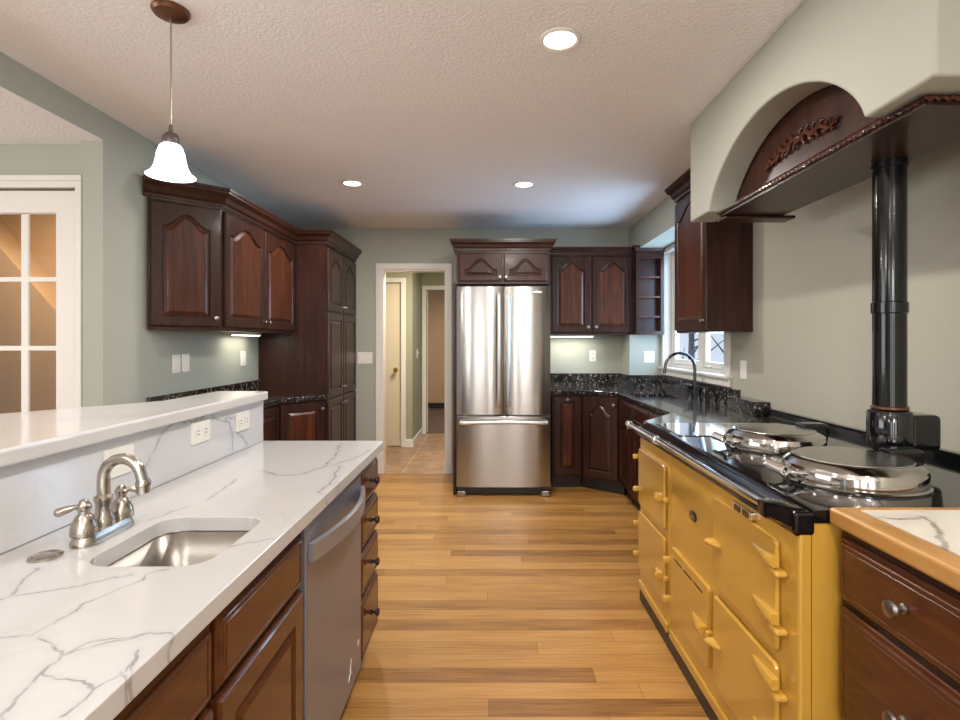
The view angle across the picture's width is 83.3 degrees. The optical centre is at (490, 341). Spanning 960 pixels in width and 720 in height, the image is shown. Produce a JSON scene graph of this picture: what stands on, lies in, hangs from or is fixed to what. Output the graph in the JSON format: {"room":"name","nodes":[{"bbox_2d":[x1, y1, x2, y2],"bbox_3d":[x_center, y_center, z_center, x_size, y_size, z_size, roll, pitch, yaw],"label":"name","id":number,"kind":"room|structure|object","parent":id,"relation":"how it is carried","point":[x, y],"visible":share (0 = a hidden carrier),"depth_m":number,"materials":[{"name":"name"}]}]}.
{"room":"kitchen","nodes":[
{"label":"kitchen","id":0,"kind":"room"},
{"bbox_2d":[0,214,55,276],"bbox_3d":[-3.341,0.135,3.985,2.519,2.450,0.070,0,0,0],"label":"wall","id":1,"kind":"structure","parent":0,"point":[42,226],"depth_m":3.95,"materials":[{"name":"brown paint"}]},
{"bbox_2d":[0,219,55,413],"bbox_3d":[-3.310,0.168,3.825,2.380,2.385,0.249,0,0,0],"label":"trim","id":2,"kind":"structure","parent":1,"relation":"attached to","point":[42,294],"depth_m":3.70,"materials":[{"name":"brown paint"}]},
{"bbox_2d":[0,144,82,190],"bbox_3d":[-3.541,0.168,2.860,2.919,2.385,0.120,0,0,0],"label":"wall","id":3,"kind":"structure","parent":0,"point":[15,159],"depth_m":2.80,"materials":[{"name":"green paint"}]},
{"bbox_2d":[0,181,82,407],"bbox_3d":[-2.526,0.264,2.791,0.827,2.192,0.018,0,0,0],"label":"door frame","id":4,"kind":"structure","parent":3,"relation":"in","point":[78,185],"depth_m":2.78,"materials":[{"name":"white paint"}]},
{"bbox_2d":[0,191,74,411],"bbox_3d":[-2.518,0.280,2.835,0.765,2.140,0.040,0,0,0],"label":"door","id":5,"kind":"structure","parent":4,"relation":"attached to","point":[25,203],"depth_m":2.81,"materials":[{"name":"white paint"}]},
{"bbox_2d":[0,175,82,180],"bbox_3d":[-2.526,-0.847,2.791,0.827,0.030,0.018,0,0,0],"label":"door frame","id":6,"kind":"structure","parent":3,"relation":"attached to","point":[2,177],"depth_m":2.78,"materials":[{"name":"white paint"}]},
{"bbox_2d":[0,86,102,143],"bbox_3d":[-3.489,-1.058,-0.140,3.022,0.064,6.120,0,0,0],"label":"ceiling","id":7,"kind":"structure","parent":0,"point":[17,126],"depth_m":2.57,"materials":[{"name":"white paint"}]},
{"bbox_2d":[0,443,256,554],"bbox_3d":[-1.099,0.809,1.159,0.103,1.102,2.558,0,0,0],"label":"wall","id":8,"kind":"structure","parent":0,"point":[256,443],"depth_m":1.57,"materials":[{"name":"white quartz"}]},
{"bbox_2d":[0,401,262,553],"bbox_3d":[-1.038,0.352,1.161,0.016,0.187,2.562,0,0,0],"label":"quartz splash","id":9,"kind":"object","parent":8,"relation":"attached to","point":[31,491],"visible":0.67,"depth_m":1.39,"materials":[{"name":"white stone"}]},
{"bbox_2d":[103,444,133,477],"bbox_3d":[-1.026,0.330,1.492,0.006,0.078,0.118,0,0,0],"label":"blank plate","id":10,"kind":"object","parent":9,"relation":"attached to","point":[120,469],"visible":0.51,"depth_m":1.49,"materials":[{"name":"white plastic"}]},
{"bbox_2d":[190,418,209,445],"bbox_3d":[-1.025,0.317,1.910,0.010,0.078,0.122,0,0,0],"label":"outlet plate","id":11,"kind":"object","parent":9,"relation":"attached to","point":[199,430],"visible":1,"depth_m":1.90,"materials":[{"name":"white plastic"}]},
{"bbox_2d":[195,428,200,437],"bbox_3d":[-1.022,0.317,1.884,0.002,0.034,0.034,0,0,0],"label":"socket","id":12,"kind":"object","parent":11,"relation":"attached to","point":[197,430],"depth_m":1.88,"materials":[{"name":"white plastic"}]},
{"bbox_2d":[203,425,208,435],"bbox_3d":[-1.022,0.317,1.936,0.002,0.034,0.034,0,0,0],"label":"socket","id":13,"kind":"object","parent":11,"relation":"attached to","point":[205,427],"depth_m":1.94,"materials":[{"name":"white plastic"}]},
{"bbox_2d":[236,410,249,431],"bbox_3d":[-1.025,0.327,2.234,0.010,0.075,0.115,0,0,0],"label":"outlet plate","id":14,"kind":"object","parent":9,"relation":"attached to","point":[242,418],"visible":1,"depth_m":2.22,"materials":[{"name":"white plastic"}]},
{"bbox_2d":[239,418,242,425],"bbox_3d":[-1.022,0.327,2.208,0.002,0.034,0.034,0,0,0],"label":"socket","id":15,"kind":"object","parent":14,"relation":"attached to","point":[240,419],"depth_m":2.20,"materials":[{"name":"white plastic"}]},
{"bbox_2d":[245,416,248,424],"bbox_3d":[-1.022,0.327,2.260,0.002,0.034,0.034,0,0,0],"label":"socket","id":16,"kind":"object","parent":14,"relation":"attached to","point":[246,417],"depth_m":2.26,"materials":[{"name":"white plastic"}]},
{"bbox_2d":[0,391,267,467],"bbox_3d":[-1.324,0.239,1.156,0.652,0.038,2.552,0,0,0],"label":"raised bar","id":17,"kind":"object","parent":8,"relation":"on","point":[30,435],"visible":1,"depth_m":1.53,"materials":[{"name":"stone"}]},
{"bbox_2d":[0,52,298,406],"bbox_3d":[-2.028,0.095,1.190,0.104,2.530,8.780,0,0,0],"label":"wall","id":18,"kind":"structure","parent":0,"point":[125,362],"depth_m":2.88,"materials":[{"name":"grey paint"}]},
{"bbox_2d":[172,354,180,373],"bbox_3d":[-1.971,0.138,3.387,0.010,0.118,0.080,0,0,0],"label":"switch plate","id":19,"kind":"object","parent":18,"relation":"attached to","point":[176,359],"visible":1,"depth_m":3.38,"materials":[{"name":"white plastic"}]},
{"bbox_2d":[147,197,220,330],"bbox_3d":[-1.810,-0.450,3.217,0.314,0.760,0.263,0,0,-1],"label":"upper cabinet","id":20,"kind":"object","parent":18,"relation":"attached to","point":[184,239],"visible":1,"depth_m":3.19,"materials":[{"name":"brown wood"}]},
{"bbox_2d":[143,174,361,261],"bbox_3d":[-1.557,-0.887,4.278,0.348,0.112,2.631,0,0,11],"label":"crown molding","id":21,"kind":"structure","parent":20,"relation":"attached to","point":[227,199],"depth_m":3.55,"materials":[{"name":"brown wood"}]},
{"bbox_2d":[182,354,189,371],"bbox_3d":[-1.971,0.135,3.490,0.010,0.118,0.080,0,0,0],"label":"switch plate","id":22,"kind":"object","parent":18,"relation":"attached to","point":[185,357],"visible":1,"depth_m":3.48,"materials":[{"name":"white plastic"}]},
{"bbox_2d":[146,380,259,401],"bbox_3d":[-1.964,0.382,3.834,0.020,0.128,1.489,0,0,0],"label":"backsplash","id":23,"kind":"structure","parent":18,"relation":"attached to","point":[254,385],"depth_m":3.82,"materials":[{"name":"black stone"}]},
{"bbox_2d":[240,351,245,365],"bbox_3d":[-1.971,0.131,4.300,0.010,0.120,0.085,0,0,0],"label":"switch plate","id":24,"kind":"object","parent":18,"relation":"attached to","point":[242,353],"visible":1,"depth_m":4.28,"materials":[{"name":"white plastic"}]},
{"bbox_2d":[195,208,294,333],"bbox_3d":[-1.797,-0.450,3.965,0.348,0.760,1.225,0,0,0],"label":"upper cabinet","id":25,"kind":"object","parent":18,"relation":"attached to","point":[258,265],"visible":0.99,"depth_m":3.79,"materials":[{"name":"brown wood"}]},
{"bbox_2d":[230,333,260,335],"bbox_3d":[-1.880,-0.058,4.150,0.060,0.023,0.400,0,0,0],"label":"light","id":26,"kind":"object","parent":25,"relation":"attached to","point":[231,334],"visible":0.99,"depth_m":4.08,"materials":[{"name":"white plastic"}]},
{"bbox_2d":[386,272,413,438],"bbox_3d":[-1.810,0.150,7.060,1.580,2.420,0.120,0,0,0],"label":"wall","id":27,"kind":"structure","parent":0,"point":[409,276],"depth_m":7.00,"materials":[{"name":"beige paint"}]},
{"bbox_2d":[386,283,400,445],"bbox_3d":[-1.458,0.292,7.000,0.575,2.115,0.110,0,0,0],"label":"door","id":28,"kind":"structure","parent":27,"relation":"in","point":[393,290],"depth_m":7.02,"materials":[{"name":"beige paint"}]},
{"bbox_2d":[386,278,405,446],"bbox_3d":[-1.458,0.264,6.991,0.709,2.192,0.018,0,0,0],"label":"door frame","id":29,"kind":"structure","parent":27,"relation":"in","point":[402,281],"depth_m":6.98,"materials":[{"name":"white paint"}]},
{"bbox_2d":[0,0,804,228],"bbox_3d":[-0.140,-1.200,1.250,3.880,0.060,8.900,0,0,0],"label":"ceiling","id":30,"kind":"structure","parent":0,"point":[438,108],"depth_m":2.51,"materials":[{"name":"white paint"}]},
{"bbox_2d":[144,0,195,182],"bbox_3d":[-1.128,-0.877,1.903,0.158,0.586,0.158,0,0,0],"label":"pendant light","id":31,"kind":"object","parent":30,"relation":"hanging from","point":[170,164],"visible":1,"depth_m":1.88,"materials":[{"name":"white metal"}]},
{"bbox_2d":[341,180,362,186],"bbox_3d":[-1.020,-1.165,3.970,0.160,0.010,0.160,0,0,0],"label":"recessed light","id":32,"kind":"object","parent":30,"relation":"in","point":[351,183],"visible":1,"depth_m":3.96,"materials":[{"name":"white paint"}]},
{"bbox_2d":[513,181,534,187],"bbox_3d":[0.244,-1.165,4.000,0.160,0.010,0.160,0,0,0],"label":"recessed light","id":33,"kind":"object","parent":30,"relation":"in","point":[520,184],"visible":1,"depth_m":3.98,"materials":[{"name":"white paint"}]},
{"bbox_2d":[539,27,580,51],"bbox_3d":[0.266,-1.165,2.085,0.160,0.010,0.160,0,0,0],"label":"recessed light","id":34,"kind":"object","parent":30,"relation":"in","point":[557,39],"visible":1,"depth_m":2.07,"materials":[{"name":"white paint"}]},
{"bbox_2d":[414,272,421,436],"bbox_3d":[-1.070,0.150,7.550,0.100,2.420,0.860,0,0,0],"label":"wall","id":35,"kind":"structure","parent":0,"point":[417,275],"depth_m":7.49,"materials":[{"name":"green paint"}]},
{"bbox_2d":[406,427,422,446],"bbox_3d":[-1.072,1.310,7.477,0.136,0.100,0.986,0,0,0],"label":"baseboard","id":36,"kind":"structure","parent":35,"relation":"attached to","point":[409,442],"depth_m":7.09,"materials":[{"name":"white paint"}]},
{"bbox_2d":[422,272,444,433],"bbox_3d":[-0.260,0.150,8.020,1.720,2.420,0.080,0,0,0],"label":"wall","id":37,"kind":"structure","parent":0,"point":[428,278],"depth_m":7.98,"materials":[{"name":"beige paint"}]},
{"bbox_2d":[427,291,427,431],"bbox_3d":[-1.003,0.295,8.427,0.048,2.110,0.715,0,0,-7],"label":"door","id":38,"kind":"structure","parent":37,"relation":"in","point":[427,291],"depth_m":8.08,"materials":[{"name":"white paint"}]},
{"bbox_2d":[422,286,444,433],"bbox_3d":[-0.603,0.264,7.971,0.829,2.192,0.018,0,0,0],"label":"door frame","id":39,"kind":"structure","parent":37,"relation":"in","point":[424,288],"depth_m":7.96,"materials":[{"name":"white paint"}]},
{"bbox_2d":[427,290,444,402],"bbox_3d":[-0.700,0.150,11.150,3.800,2.420,0.100,0,0,0],"label":"wall","id":40,"kind":"structure","parent":0,"point":[436,298],"depth_m":11.10,"materials":[{"name":"brown paint"}]},
{"bbox_2d":[428,403,444,407],"bbox_3d":[-0.700,1.305,11.089,3.800,0.110,0.019,0,0,0],"label":"baseboard","id":41,"kind":"structure","parent":40,"relation":"attached to","point":[430,405],"depth_m":11.08,"materials":[{"name":"black wood"}]},
{"bbox_2d":[329,229,627,473],"bbox_3d":[-0.140,0.095,5.640,3.880,2.530,0.120,0,0,0],"label":"wall","id":42,"kind":"structure","parent":0,"point":[567,354],"depth_m":5.58,"materials":[{"name":"grey paint"}]},
{"bbox_2d":[357,352,371,363],"bbox_3d":[-1.302,0.165,5.571,0.155,0.120,0.018,0,0,0],"label":"switch plate","id":43,"kind":"object","parent":42,"relation":"attached to","point":[362,357],"visible":1,"depth_m":5.57,"materials":[{"name":"white plastic"}]},
{"bbox_2d":[376,263,451,473],"bbox_3d":[-0.795,0.275,5.571,0.785,2.171,0.018,0,0,0],"label":"doorway","id":44,"kind":"structure","parent":42,"relation":"in","point":[379,266],"depth_m":5.56,"materials":[{"name":"white paint"}]},
{"bbox_2d":[382,269,445,473],"bbox_3d":[-0.795,0.305,5.640,0.662,2.110,0.130,0,0,0],"label":"door frame","id":45,"kind":"structure","parent":42,"relation":"attached to","point":[384,271],"depth_m":5.59,"materials":[{"name":"white paint"}]},
{"bbox_2d":[457,251,548,286],"bbox_3d":[0.108,-0.675,5.207,0.840,0.300,0.738,0,0,0],"label":"upper cabinet","id":46,"kind":"object","parent":42,"relation":"attached to","point":[474,268],"visible":1,"depth_m":4.87,"materials":[{"name":"brown wood"}]},
{"bbox_2d":[449,239,665,255],"bbox_3d":[0.645,-0.876,5.202,2.035,0.098,0.747,0,0,0],"label":"crown molding","id":47,"kind":"structure","parent":46,"relation":"attached to","point":[457,244],"depth_m":4.87,"materials":[{"name":"brown wood"}]},
{"bbox_2d":[548,254,633,334],"bbox_3d":[0.964,-0.465,5.398,0.855,0.790,0.360,0,0,0],"label":"upper cabinet","id":48,"kind":"object","parent":42,"relation":"attached to","point":[591,294],"visible":1,"depth_m":5.25,"materials":[{"name":"brown wood"}]},
{"bbox_2d":[550,335,593,336],"bbox_3d":[0.800,-0.058,5.420,0.460,0.023,0.060,0,0,0],"label":"light","id":49,"kind":"object","parent":48,"relation":"attached to","point":[550,335],"visible":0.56,"depth_m":5.39,"materials":[{"name":"white plastic"}]},
{"bbox_2d":[589,350,595,361],"bbox_3d":[1.050,0.145,5.575,0.070,0.115,0.010,0,0,0],"label":"outlet plate","id":50,"kind":"object","parent":42,"relation":"attached to","point":[592,353],"visible":1,"depth_m":5.57,"materials":[{"name":"white plastic"}]},
{"bbox_2d":[339,408,708,719],"bbox_3d":[-1.600,1.385,4.000,6.800,0.050,14.400,0,0,0],"label":"floor","id":51,"kind":"structure","parent":0,"point":[491,606],"depth_m":2.74,"materials":[{"name":"brown wood"}]},
{"bbox_2d":[113,623,212,719],"bbox_3d":[-0.755,0.924,0.720,0.510,0.872,0.539,0,0,0],"label":"base cabinet","id":52,"kind":"object","parent":51,"relation":"on","point":[181,690],"visible":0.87,"depth_m":0.87,"materials":[{"name":"brown wood"}]},
{"bbox_2d":[207,533,302,719],"bbox_3d":[-0.755,0.924,1.222,0.510,0.872,0.461,0,0,0],"label":"base cabinet","id":53,"kind":"object","parent":51,"relation":"on","point":[257,638],"visible":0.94,"depth_m":1.19,"materials":[{"name":"brown wood"}]},
{"bbox_2d":[259,404,278,442],"bbox_3d":[-1.799,0.922,3.647,0.322,0.875,1.255,0,0,0],"label":"base cabinet","id":54,"kind":"object","parent":51,"relation":"on","point":[271,413],"visible":0.02,"depth_m":4.11,"materials":[{"name":"brown wood"}]},
{"bbox_2d":[263,395,327,407],"bbox_3d":[-1.675,0.464,3.789,0.594,0.036,1.579,0,0,0],"label":"countertop","id":55,"kind":"structure","parent":54,"relation":"on","point":[272,399],"depth_m":4.36,"materials":[{"name":"black stone"}]},
{"bbox_2d":[278,399,324,440],"bbox_3d":[-1.684,0.922,4.440,0.596,0.875,0.322,0,0,-5],"label":"base cabinet","id":56,"kind":"object","parent":51,"relation":"on","point":[301,420],"visible":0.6,"depth_m":4.41,"materials":[{"name":"brown wood"}]},
{"bbox_2d":[259,244,355,440],"bbox_3d":[-1.662,0.265,5.074,0.618,2.190,0.985,0,0,0],"label":"pantry cabinet","id":57,"kind":"object","parent":51,"relation":"on","point":[319,357],"visible":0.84,"depth_m":4.58,"materials":[{"name":"brown wood"}]},
{"bbox_2d":[298,472,364,719],"bbox_3d":[-0.723,0.926,1.767,0.565,0.868,0.614,0,0,0],"label":"dishwasher","id":58,"kind":"object","parent":51,"relation":"on","point":[330,587],"visible":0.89,"depth_m":1.68,"materials":[{"name":"grey metal"}]},
{"bbox_2d":[361,457,379,659],"bbox_3d":[-0.737,0.924,2.246,0.545,0.872,0.328,0,0,0],"label":"base cabinet","id":59,"kind":"object","parent":51,"relation":"on","point":[370,611],"visible":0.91,"depth_m":2.23,"materials":[{"name":"brown wood"}]},
{"bbox_2d":[453,283,456,494],"bbox_3d":[-0.325,0.418,5.189,0.022,1.884,0.778,0,0,0],"label":"end panel","id":60,"kind":"object","parent":51,"relation":"on","point":[454,284],"visible":0.36,"depth_m":4.80,"materials":[{"name":"brown wood"}]},
{"bbox_2d":[456,286,549,496],"bbox_3d":[0.110,0.432,5.109,0.830,1.855,0.863,0,0,0],"label":"refrigerator","id":61,"kind":"object","parent":51,"relation":"on","point":[503,333],"visible":1,"depth_m":4.76,"materials":[{"name":"grey metal"}]},
{"bbox_2d":[550,394,581,486],"bbox_3d":[0.708,0.922,5.269,0.272,0.875,0.602,0,0,0],"label":"base cabinet","id":62,"kind":"object","parent":51,"relation":"on","point":[565,409],"visible":1,"depth_m":5.00,"materials":[{"name":"brown wood"}]},
{"bbox_2d":[582,394,624,494],"bbox_3d":[1.094,0.922,5.169,0.492,0.875,0.802,0,0,0],"label":"base cabinet","id":63,"kind":"object","parent":51,"relation":"on","point":[600,413],"visible":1,"depth_m":4.89,"materials":[{"name":"brown wood"}]},
{"bbox_2d":[619,398,662,509],"bbox_3d":[1.377,0.922,4.103,0.557,0.875,1.365,0,0,0],"label":"base cabinet","id":64,"kind":"object","parent":51,"relation":"on","point":[629,441],"visible":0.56,"depth_m":4.41,"materials":[{"name":"brown wood"}]},
{"bbox_2d":[550,385,789,423],"bbox_3d":[1.105,0.464,4.223,1.119,0.036,2.698,0,0,0],"label":"countertop","id":65,"kind":"structure","parent":64,"relation":"on","point":[678,408],"depth_m":3.79,"materials":[{"name":"black stone"}]},
{"bbox_2d":[639,397,668,398],"bbox_3d":[1.357,0.572,4.495,0.338,0.183,0.514,0,0,0],"label":"sink","id":66,"kind":"object","parent":65,"relation":"in","point":[639,397],"visible":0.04,"depth_m":4.74,"materials":[{"name":"black"}]},
{"bbox_2d":[663,352,705,400],"bbox_3d":[1.485,0.260,4.200,0.303,0.372,0.265,0,0,0],"label":"bridge faucet","id":67,"kind":"object","parent":65,"relation":"on","point":[696,389],"visible":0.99,"depth_m":4.19,"materials":[{"name":"grey metal"}]},
{"bbox_2d":[702,388,707,402],"bbox_3d":[1.575,0.392,3.980,0.044,0.108,0.044,0,0,0],"label":"sprayer","id":68,"kind":"object","parent":65,"relation":"on","point":[704,390],"visible":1,"depth_m":3.97,"materials":[{"name":"grey metal"}]},
{"bbox_2d":[727,396,769,415],"bbox_3d":[1.628,0.403,3.428,0.096,0.086,0.375,0,0,0],"label":"backsplash","id":69,"kind":"structure","parent":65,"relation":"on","point":[751,406],"depth_m":3.34,"materials":[{"name":"black stone"}]},
{"bbox_2d":[625,420,959,719],"bbox_3d":[1.181,0.849,2.128,0.938,1.022,1.500,0,0,0],"label":"range cooker","id":70,"kind":"object","parent":51,"relation":"on","point":[738,553],"visible":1,"depth_m":1.70,"materials":[{"name":"yellow metal"}]},
{"bbox_2d":[637,423,959,535],"bbox_3d":[1.212,0.463,2.125,0.876,0.066,1.488,0,0,0],"label":"cooktop","id":71,"kind":"object","parent":70,"relation":"in","point":[807,504],"depth_m":1.69,"materials":[{"name":"black metal"}]},
{"bbox_2d":[866,157,940,450],"bbox_3d":[1.397,-0.131,1.837,0.221,1.120,0.141,0,0,0],"label":"flue pipe","id":72,"kind":"object","parent":70,"relation":"on","point":[890,422],"visible":0.83,"depth_m":1.79,"materials":[{"name":"black metal"}]},
{"bbox_2d":[841,530,959,719],"bbox_3d":[1.246,0.912,1.159,0.825,0.895,0.427,0,0,0],"label":"base cabinet","id":73,"kind":"object","parent":51,"relation":"on","point":[900,625],"visible":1,"depth_m":1.17,"materials":[{"name":"brown wood"}]},
{"bbox_3d":[1.245,0.913,0.621,0.825,0.895,0.643,0,0,0],"label":"base cabinet","id":74,"kind":"object","parent":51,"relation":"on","visible":0},
{"bbox_2d":[830,507,959,591],"bbox_3d":[1.266,0.442,0.830,0.811,0.044,1.099,0,0,0],"label":"countertop","id":75,"kind":"structure","parent":74,"relation":"on","point":[926,539],"depth_m":1.21,"materials":[{"name":"white stone"}]},
{"bbox_3d":[-0.737,0.924,0.199,0.545,0.872,0.498,0,0,0],"label":"cabinet","id":76,"kind":"object","parent":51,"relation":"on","visible":0},
{"bbox_2d":[0,441,383,719],"bbox_3d":[-0.755,0.461,1.161,0.547,0.044,2.562,0,0,0],"label":"countertop","id":77,"kind":"structure","parent":76,"relation":"on","point":[81,637],"depth_m":1.01,"materials":[{"name":"stone"}]},
{"bbox_2d":[53,453,150,549],"bbox_3d":[-0.892,0.351,1.246,0.177,0.189,0.150,0,0,-36],"label":"bar faucet","id":78,"kind":"object","parent":77,"relation":"on","point":[110,518],"visible":1,"depth_m":1.23,"materials":[{"name":"silver metal"}]},
{"bbox_2d":[105,530,249,566],"bbox_3d":[-0.699,0.556,1.226,0.277,0.153,0.327,0,0,0],"label":"bar sink","id":79,"kind":"object","parent":77,"relation":"in","point":[184,547],"visible":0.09,"depth_m":1.37,"materials":[{"name":"grey metal"}]},
{"bbox_2d":[622,335,662,374],"bbox_3d":[1.516,0.233,5.429,0.325,2.255,0.299,0,0,0],"label":"wall","id":80,"kind":"structure","parent":0,"point":[633,346],"depth_m":5.28,"materials":[{"name":"grey paint"}]},
{"bbox_2d":[634,252,663,334],"bbox_3d":[1.526,-0.465,5.225,0.265,0.790,0.100,0,0,0],"label":"shelf unit","id":81,"kind":"object","parent":80,"relation":"attached to","point":[648,266],"visible":1,"depth_m":5.27,"materials":[{"name":"brown wood"}]},
{"bbox_2d":[644,351,654,362],"bbox_3d":[1.545,0.147,5.275,0.105,0.115,0.010,0,0,0],"label":"switch plate","id":82,"kind":"object","parent":80,"relation":"attached to","point":[649,356],"visible":1,"depth_m":5.27,"materials":[{"name":"white plastic"}]},
{"bbox_2d":[628,196,675,247],"bbox_3d":[1.550,-1.034,4.840,0.259,0.269,1.479,0,0,0],"label":"wall","id":83,"kind":"structure","parent":0,"point":[656,228],"depth_m":4.74,"materials":[{"name":"grey paint"}]},
{"bbox_2d":[665,139,959,451],"bbox_3d":[1.740,0.095,1.190,0.120,2.530,8.780,0,0,0],"label":"wall","id":84,"kind":"structure","parent":0,"point":[807,352],"depth_m":2.56,"materials":[{"name":"beige paint"}]},
{"bbox_2d":[550,373,739,404],"bbox_3d":[1.462,0.384,4.806,0.840,0.122,2.252,0,0,-30],"label":"backsplash","id":85,"kind":"structure","parent":84,"relation":"attached to","point":[718,394],"depth_m":5.26,"materials":[{"name":"black stone"}]},
{"bbox_2d":[658,243,731,386],"bbox_3d":[1.715,-0.290,4.519,0.160,1.210,1.517,0,0,0],"label":"window","id":86,"kind":"structure","parent":84,"relation":"in","point":[717,373],"depth_m":4.91,"materials":[{"name":"white paint"}]},
{"bbox_2d":[675,192,752,332],"bbox_3d":[1.514,-0.560,3.771,0.328,0.990,0.622,0,0,0],"label":"upper cabinet","id":87,"kind":"object","parent":84,"relation":"attached to","point":[714,260],"visible":0.8,"depth_m":3.46,"materials":[{"name":"brown wood"}]},
{"bbox_2d":[665,167,690,202],"bbox_3d":[1.506,-1.112,3.771,0.344,0.112,0.758,0,0,0],"label":"crown molding","id":88,"kind":"structure","parent":87,"relation":"attached to","point":[681,187],"depth_m":3.88,"materials":[{"name":"brown wood"}]},
{"bbox_2d":[740,360,746,379],"bbox_3d":[1.675,0.186,3.588,0.010,0.125,0.078,0,0,0],"label":"switch plate","id":89,"kind":"object","parent":84,"relation":"attached to","point":[743,364],"visible":1,"depth_m":3.57,"materials":[{"name":"white plastic"}]},
{"bbox_2d":[691,0,959,222],"bbox_3d":[1.374,-0.882,2.100,0.610,0.573,1.600,0,0,0],"label":"range hood","id":90,"kind":"object","parent":84,"relation":"attached to","point":[840,88],"visible":1,"depth_m":1.85,"materials":[{"name":"grey paint"}]},
{"bbox_2d":[720,95,959,216],"bbox_3d":[1.268,-0.625,2.020,0.293,0.027,1.250,0,0,0],"label":"mantel shelf","id":91,"kind":"object","parent":90,"relation":"attached to","point":[921,125],"depth_m":1.76,"materials":[{"name":"brown wood"}]},
{"bbox_2d":[763,408,959,464],"bbox_3d":[1.652,0.411,2.309,0.040,0.035,1.852,0,0,0],"label":"rail","id":92,"kind":"object","parent":84,"relation":"attached to","point":[942,454],"visible":0.55,"depth_m":2.49,"materials":[{"name":"black metal"}]},
{"label":"outside","id":93,"kind":"structure","parent":0,"visible":0},
{"bbox_3d":[8.905,1.810,6.000,14.190,0.100,20.000,0,0,0],"label":"yard","id":94,"kind":"structure","parent":93,"visible":0},
{"bbox_2d":[682,333,723,360],"bbox_3d":[5.393,-0.642,14.465,1.811,4.809,1.770,0,0,21],"label":"bare tree","id":95,"kind":"object","parent":94,"relation":"on","point":[692,348],"visible":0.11,"depth_m":14.55,"materials":[{"name":"grey plant"}]},
{"bbox_2d":[710,335,723,353],"bbox_3d":[4.564,-0.489,9.750,1.749,4.503,1.850,0,0,-33],"label":"bare tree","id":96,"kind":"object","parent":94,"relation":"on","point":[721,349],"visible":0.02,"depth_m":9.49,"materials":[{"name":"grey plant"}]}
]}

